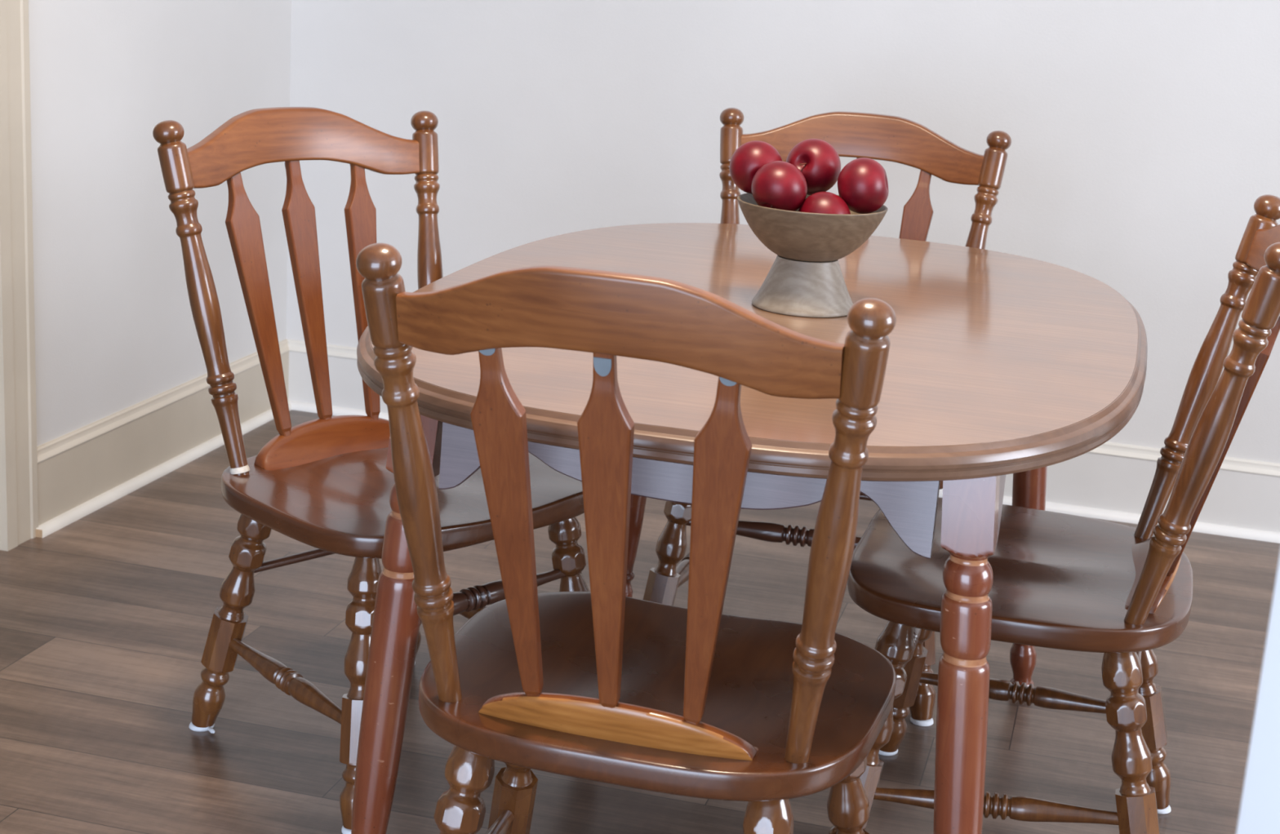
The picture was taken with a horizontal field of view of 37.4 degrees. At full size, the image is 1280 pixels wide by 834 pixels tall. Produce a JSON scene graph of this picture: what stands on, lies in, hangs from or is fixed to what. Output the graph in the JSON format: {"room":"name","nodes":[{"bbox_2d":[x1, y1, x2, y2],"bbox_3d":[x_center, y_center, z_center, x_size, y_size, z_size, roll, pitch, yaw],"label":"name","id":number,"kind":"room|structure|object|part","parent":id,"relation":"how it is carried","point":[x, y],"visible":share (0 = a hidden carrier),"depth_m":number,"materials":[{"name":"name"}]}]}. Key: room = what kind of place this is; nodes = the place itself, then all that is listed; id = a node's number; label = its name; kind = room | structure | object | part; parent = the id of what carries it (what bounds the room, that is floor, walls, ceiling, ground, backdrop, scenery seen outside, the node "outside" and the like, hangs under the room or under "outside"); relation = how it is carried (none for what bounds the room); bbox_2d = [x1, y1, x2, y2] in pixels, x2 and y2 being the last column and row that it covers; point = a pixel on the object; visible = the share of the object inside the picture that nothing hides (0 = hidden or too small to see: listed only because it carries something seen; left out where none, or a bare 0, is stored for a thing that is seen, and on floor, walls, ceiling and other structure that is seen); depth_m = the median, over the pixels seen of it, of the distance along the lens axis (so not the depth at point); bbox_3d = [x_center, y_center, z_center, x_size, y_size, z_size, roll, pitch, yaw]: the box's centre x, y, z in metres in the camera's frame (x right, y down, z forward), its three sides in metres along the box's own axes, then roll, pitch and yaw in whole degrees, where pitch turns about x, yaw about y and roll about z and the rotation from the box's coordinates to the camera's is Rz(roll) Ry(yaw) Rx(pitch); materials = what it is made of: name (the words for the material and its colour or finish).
{"room":"dining room","nodes":[
{"label":"dining room","id":0,"kind":"room"},
{"bbox_2d":[28,0,291,446],"bbox_3d":[-1.063,-1.109,4.072,0.120,2.500,1.194,7,15,14],"label":"wall","id":1,"kind":"structure","parent":0,"point":[115,329],"depth_m":4.05,"materials":[{"name":"white paint"}]},
{"bbox_2d":[0,0,38,551],"bbox_3d":[-1.175,-0.763,3.514,0.020,2.100,0.110,7,15,14],"label":"trim","id":2,"kind":"structure","parent":1,"relation":"attached to","point":[19,498],"depth_m":3.64,"materials":[{"name":"beige paint"}]},
{"bbox_2d":[35,528,42,537],"bbox_3d":[-1.214,0.235,3.813,0.018,0.016,0.001,7,15,14],"label":"trim","id":3,"kind":"structure","parent":1,"relation":"attached to","point":[38,532],"depth_m":3.81,"materials":[{"name":"brown wood"}]},
{"bbox_2d":[37,351,288,525],"bbox_3d":[-1.069,0.031,4.363,0.018,0.150,1.174,7,15,14],"label":"baseboard","id":4,"kind":"structure","parent":1,"relation":"attached to","point":[67,480],"depth_m":4.18,"materials":[{"name":"beige paint"}]},
{"bbox_2d":[36,338,289,463],"bbox_3d":[-1.062,-0.054,4.340,0.020,0.027,1.174,7,15,14],"label":"trim","id":5,"kind":"structure","parent":1,"relation":"attached to","point":[58,446],"depth_m":4.16,"materials":[{"name":"beige paint"}]},
{"bbox_2d":[35,400,291,537],"bbox_3d":[-1.057,0.098,4.369,0.019,0.019,1.186,7,15,14],"label":"trim","id":6,"kind":"structure","parent":1,"relation":"attached to","point":[76,513],"depth_m":4.19,"materials":[{"name":"white paint"}]},
{"bbox_2d":[0,409,1279,833],"bbox_3d":[0.340,1.012,1.264,6.100,0.001,6.727,7,15,14],"label":"floor","id":7,"kind":"structure","parent":0,"point":[106,617],"depth_m":3.19,"materials":[{"name":"brown wood"}]},
{"bbox_2d":[152,106,590,833],"bbox_3d":[-0.387,0.038,2.903,0.567,0.960,0.537,17,19,40],"label":"dining chair","id":8,"kind":"object","parent":7,"relation":"on","point":[324,483],"visible":0.63,"depth_m":2.89,"materials":[{"name":"brown wood"}]},
{"bbox_3d":[-0.648,-0.166,2.801,0.162,0.535,0.045,9,15,18],"label":"post","id":9,"kind":"part","parent":8,"relation":"part of","materials":[{"name":"brown wood"}]},
{"bbox_3d":[-0.632,0.299,2.929,0.136,0.408,0.055,8,15,17],"label":"leg","id":10,"kind":"part","parent":8,"relation":"part of","materials":[{"name":"brown wood"}]},
{"bbox_3d":[-0.536,-0.426,2.951,0.085,0.107,0.444,17,19,40],"label":"crest rail","id":11,"kind":"part","parent":8,"relation":"part of","materials":[{"name":"brown wood"}]},
{"bbox_3d":[-0.480,0.032,2.991,0.072,0.049,0.304,17,19,40],"label":"rail","id":12,"kind":"part","parent":8,"relation":"part of","materials":[{"name":"brown wood"}]},
{"bbox_3d":[-0.394,0.380,2.676,0.051,0.406,0.111,3,15,-4],"label":"leg","id":13,"kind":"part","parent":8,"relation":"part of","materials":[{"name":"brown wood"}]},
{"bbox_3d":[-0.354,0.106,2.886,0.466,0.040,0.527,17,19,40],"label":"seat","id":14,"kind":"part","parent":8,"relation":"part of","materials":[{"name":"brown wood"}]},
{"bbox_3d":[-0.379,0.245,3.197,0.055,0.408,0.136,-3,16,-22],"label":"leg","id":15,"kind":"part","parent":8,"relation":"part of","materials":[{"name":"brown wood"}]},
{"bbox_3d":[-0.346,-0.230,3.120,0.045,0.535,0.162,-3,16,-24],"label":"post","id":16,"kind":"part","parent":8,"relation":"part of","materials":[{"name":"brown wood"}]},
{"bbox_3d":[-0.098,0.317,2.990,0.111,0.406,0.051,3,15,-2],"label":"leg","id":17,"kind":"part","parent":8,"relation":"part of","materials":[{"name":"brown wood"}]},
{"bbox_2d":[355,243,896,833],"bbox_3d":[0.011,0.268,2.126,0.537,0.960,0.567,8,15,14],"label":"dining chair","id":18,"kind":"object","parent":7,"relation":"on","point":[602,684],"visible":1,"depth_m":1.93,"materials":[{"name":"brown wood"}]},
{"bbox_3d":[-0.236,0.078,1.971,0.045,0.535,0.162,15,18,37],"label":"post","id":19,"kind":"part","parent":18,"relation":"part of","materials":[{"name":"brown wood"}]},
{"bbox_3d":[-0.224,0.539,2.111,0.055,0.408,0.136,15,19,38],"label":"leg","id":20,"kind":"part","parent":18,"relation":"part of","materials":[{"name":"brown wood"}]},
{"bbox_3d":[-0.158,0.455,2.451,0.051,0.406,0.111,-4,17,-28],"label":"leg","id":21,"kind":"part","parent":18,"relation":"part of","materials":[{"name":"brown wood"}]},
{"bbox_3d":[-0.025,0.317,2.014,0.304,0.049,0.072,8,15,14],"label":"rail","id":22,"kind":"part","parent":18,"relation":"part of","materials":[{"name":"brown wood"}]},
{"bbox_3d":[-0.028,-0.090,1.794,0.444,0.107,0.085,8,15,14],"label":"crest rail","id":23,"kind":"part","parent":18,"relation":"part of","materials":[{"name":"brown wood"}]},
{"bbox_3d":[0.020,0.313,2.188,0.527,0.040,0.466,8,15,14],"label":"seat","id":24,"kind":"part","parent":18,"relation":"part of","materials":[{"name":"brown wood"}]},
{"bbox_3d":[0.134,0.587,2.019,0.055,0.408,0.136,1,15,-10],"label":"leg","id":25,"kind":"part","parent":18,"relation":"part of","materials":[{"name":"brown wood"}]},
{"bbox_3d":[0.190,0.135,1.861,0.045,0.535,0.162,2,15,-8],"label":"post","id":26,"kind":"part","parent":18,"relation":"part of","materials":[{"name":"brown wood"}]},
{"bbox_3d":[0.261,0.510,2.343,0.111,0.406,0.051,-5,17,-30],"label":"leg","id":27,"kind":"part","parent":18,"relation":"part of","materials":[{"name":"brown wood"}]},
{"bbox_2d":[351,222,1147,833],"bbox_3d":[0.181,0.212,2.764,1.003,0.765,1.482,7,15,14],"label":"dining table","id":28,"kind":"object","parent":7,"relation":"on","point":[999,364],"visible":0.65,"depth_m":2.22,"materials":[{"name":"brown wood"}]},
{"bbox_3d":[-0.301,0.316,2.307,0.102,0.722,0.100,7,15,14],"label":"table leg","id":29,"kind":"part","parent":28,"relation":"part of","materials":[{"name":"brown wood"}]},
{"bbox_3d":[0.000,0.052,3.390,0.102,0.722,0.100,7,15,14],"label":"table leg","id":30,"kind":"part","parent":28,"relation":"part of","materials":[{"name":"brown wood"}]},
{"bbox_3d":[0.203,-0.140,2.671,0.999,0.036,1.479,7,15,14],"label":"edge moulding","id":31,"kind":"part","parent":28,"relation":"part of","materials":[{"name":"brown wood"}]},
{"bbox_2d":[737,193,888,317],"bbox_3d":[0.235,-0.227,2.645,0.209,0.149,0.209,14,18,34],"label":"fruit bowl","id":32,"kind":"object","parent":28,"relation":"on","point":[805,278],"visible":0.87,"depth_m":2.60,"materials":[{"name":"grey wood"}]},
{"bbox_2d":[729,141,782,194],"bbox_3d":[0.163,-0.349,2.647,0.074,0.075,0.071,7,15,14],"label":"apple","id":33,"kind":"object","parent":32,"relation":"in","point":[750,157],"visible":0.63,"depth_m":2.62,"materials":[{"name":"red food"}]},
{"bbox_2d":[751,160,807,211],"bbox_3d":[0.191,-0.313,2.588,0.077,0.074,0.076,7,15,14],"label":"apple","id":34,"kind":"object","parent":32,"relation":"in","point":[777,184],"visible":0.95,"depth_m":2.56,"materials":[{"name":"red food"}]},
{"bbox_2d":[786,138,840,195],"bbox_3d":[0.243,-0.352,2.661,0.078,0.079,0.078,7,15,14],"label":"apple","id":35,"kind":"object","parent":32,"relation":"in","point":[818,161],"visible":0.8,"depth_m":2.63,"materials":[{"name":"red food"}]},
{"bbox_2d":[798,191,850,214],"bbox_3d":[0.252,-0.272,2.588,0.074,0.074,0.072,7,15,14],"label":"apple","id":36,"kind":"object","parent":32,"relation":"in","point":[820,202],"visible":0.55,"depth_m":2.56,"materials":[{"name":"red food"}]},
{"bbox_2d":[837,157,888,213],"bbox_3d":[0.307,-0.318,2.602,0.071,0.077,0.077,7,15,14],"label":"apple","id":37,"kind":"object","parent":32,"relation":"in","point":[862,183],"visible":0.95,"depth_m":2.57,"materials":[{"name":"red food"}]},
{"bbox_3d":[0.359,0.401,2.144,0.102,0.722,0.100,7,15,14],"label":"table leg","id":38,"kind":"part","parent":28,"relation":"part of","materials":[{"name":"brown wood"}]},
{"bbox_3d":[0.660,0.137,3.228,0.102,0.722,0.100,7,15,14],"label":"table leg","id":39,"kind":"part","parent":28,"relation":"part of","materials":[{"name":"brown wood"}]},
{"bbox_2d":[643,107,1011,726],"bbox_3d":[0.326,-0.034,3.356,0.537,0.960,0.567,7,15,12],"label":"dining chair","id":40,"kind":"object","parent":7,"relation":"on","point":[888,138],"visible":0.24,"depth_m":3.44,"materials":[{"name":"brown wood"}]},
{"bbox_3d":[0.047,0.254,3.268,0.111,0.406,0.051,-6,17,-32],"label":"leg","id":41,"kind":"part","parent":40,"relation":"part of","materials":[{"name":"brown wood"}]},
{"bbox_3d":[0.164,-0.299,3.510,0.045,0.535,0.162,1,15,-10],"label":"post","id":42,"kind":"part","parent":40,"relation":"part of","materials":[{"name":"brown wood"}]},
{"bbox_3d":[0.410,-0.502,3.474,0.444,0.107,0.085,7,15,12],"label":"crest rail","id":43,"kind":"part","parent":40,"relation":"part of","materials":[{"name":"brown wood"}]},
{"bbox_3d":[0.469,0.306,3.174,0.051,0.406,0.111,-5,17,-30],"label":"leg","id":44,"kind":"part","parent":40,"relation":"part of","materials":[{"name":"brown wood"}]},
{"bbox_3d":[0.311,0.034,3.324,0.527,0.040,0.466,7,15,12],"label":"seat","id":45,"kind":"part","parent":40,"relation":"part of","materials":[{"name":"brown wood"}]},
{"bbox_3d":[0.594,-0.246,3.415,0.045,0.535,0.162,14,18,35],"label":"post","id":46,"kind":"part","parent":40,"relation":"part of","materials":[{"name":"brown wood"}]},
{"bbox_2d":[828,194,1279,833],"bbox_3d":[0.594,0.166,2.657,0.567,0.960,0.537,8,15,15],"label":"dining chair","id":47,"kind":"object","parent":7,"relation":"on","point":[1061,581],"visible":0.87,"depth_m":2.55,"materials":[{"name":"brown wood"}]},
{"bbox_3d":[0.310,0.452,2.578,0.111,0.406,0.051,-4,17,-28],"label":"leg","id":48,"kind":"part","parent":47,"relation":"part of","materials":[{"name":"brown wood"}]},
{"bbox_3d":[0.431,0.353,2.985,0.051,0.406,0.111,-5,17,-29],"label":"leg","id":49,"kind":"part","parent":47,"relation":"part of","materials":[{"name":"brown wood"}]},
{"bbox_3d":[0.543,0.216,2.686,0.466,0.040,0.527,8,15,15],"label":"seat","id":50,"kind":"part","parent":47,"relation":"part of","materials":[{"name":"brown wood"}]},
{"bbox_3d":[0.659,0.490,2.518,0.136,0.408,0.055,16,19,38],"label":"leg","id":51,"kind":"part","parent":47,"relation":"part of","materials":[{"name":"brown wood"}]},
{"bbox_3d":[0.714,0.203,2.631,0.072,0.049,0.304,8,15,15],"label":"rail","id":52,"kind":"part","parent":47,"relation":"part of","materials":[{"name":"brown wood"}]},
{"bbox_3d":[0.763,0.406,2.866,0.136,0.408,0.055,1,15,-9],"label":"leg","id":53,"kind":"part","parent":47,"relation":"part of","materials":[{"name":"brown wood"}]},
{"bbox_3d":[0.708,0.038,2.356,0.162,0.535,0.045,15,18,37],"label":"post","id":54,"kind":"part","parent":47,"relation":"part of","materials":[{"name":"brown wood"}]},
{"bbox_3d":[0.831,-0.062,2.770,0.162,0.535,0.045,2,15,-8],"label":"post","id":55,"kind":"part","parent":47,"relation":"part of","materials":[{"name":"brown wood"}]},
{"bbox_3d":[0.852,-0.215,2.489,0.085,0.107,0.444,8,15,15],"label":"crest rail","id":56,"kind":"part","parent":47,"relation":"part of","materials":[{"name":"brown wood"}]},
{"bbox_2d":[1235,555,1279,833],"bbox_3d":[0.481,0.134,0.621,0.044,2.022,0.800,-1,16,-19],"label":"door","id":57,"kind":"structure","parent":7,"relation":"on","point":[1260,807],"depth_m":1.00,"materials":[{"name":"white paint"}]},
{"bbox_2d":[286,0,1279,463],"bbox_3d":[1.651,-0.929,4.054,5.400,2.500,0.120,7,15,14],"label":"wall","id":58,"kind":"structure","parent":0,"point":[1144,135],"depth_m":4.37,"materials":[{"name":"white paint"}]},
{"bbox_2d":[286,338,1279,477],"bbox_3d":[1.623,0.143,4.250,5.280,0.027,0.020,7,15,14],"label":"trim","id":59,"kind":"structure","parent":58,"relation":"attached to","point":[1235,464],"depth_m":4.37,"materials":[{"name":"white paint"}]},
{"bbox_2d":[288,351,1279,533],"bbox_3d":[1.618,0.228,4.274,5.280,0.150,0.018,7,15,14],"label":"baseboard","id":60,"kind":"structure","parent":58,"relation":"attached to","point":[1240,500],"depth_m":4.39,"materials":[{"name":"white paint"}]},
{"bbox_2d":[288,400,1279,543],"bbox_3d":[1.609,0.296,4.273,5.280,0.019,0.019,7,15,14],"label":"trim","id":61,"kind":"structure","parent":58,"relation":"attached to","point":[1207,528],"depth_m":4.40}
]}

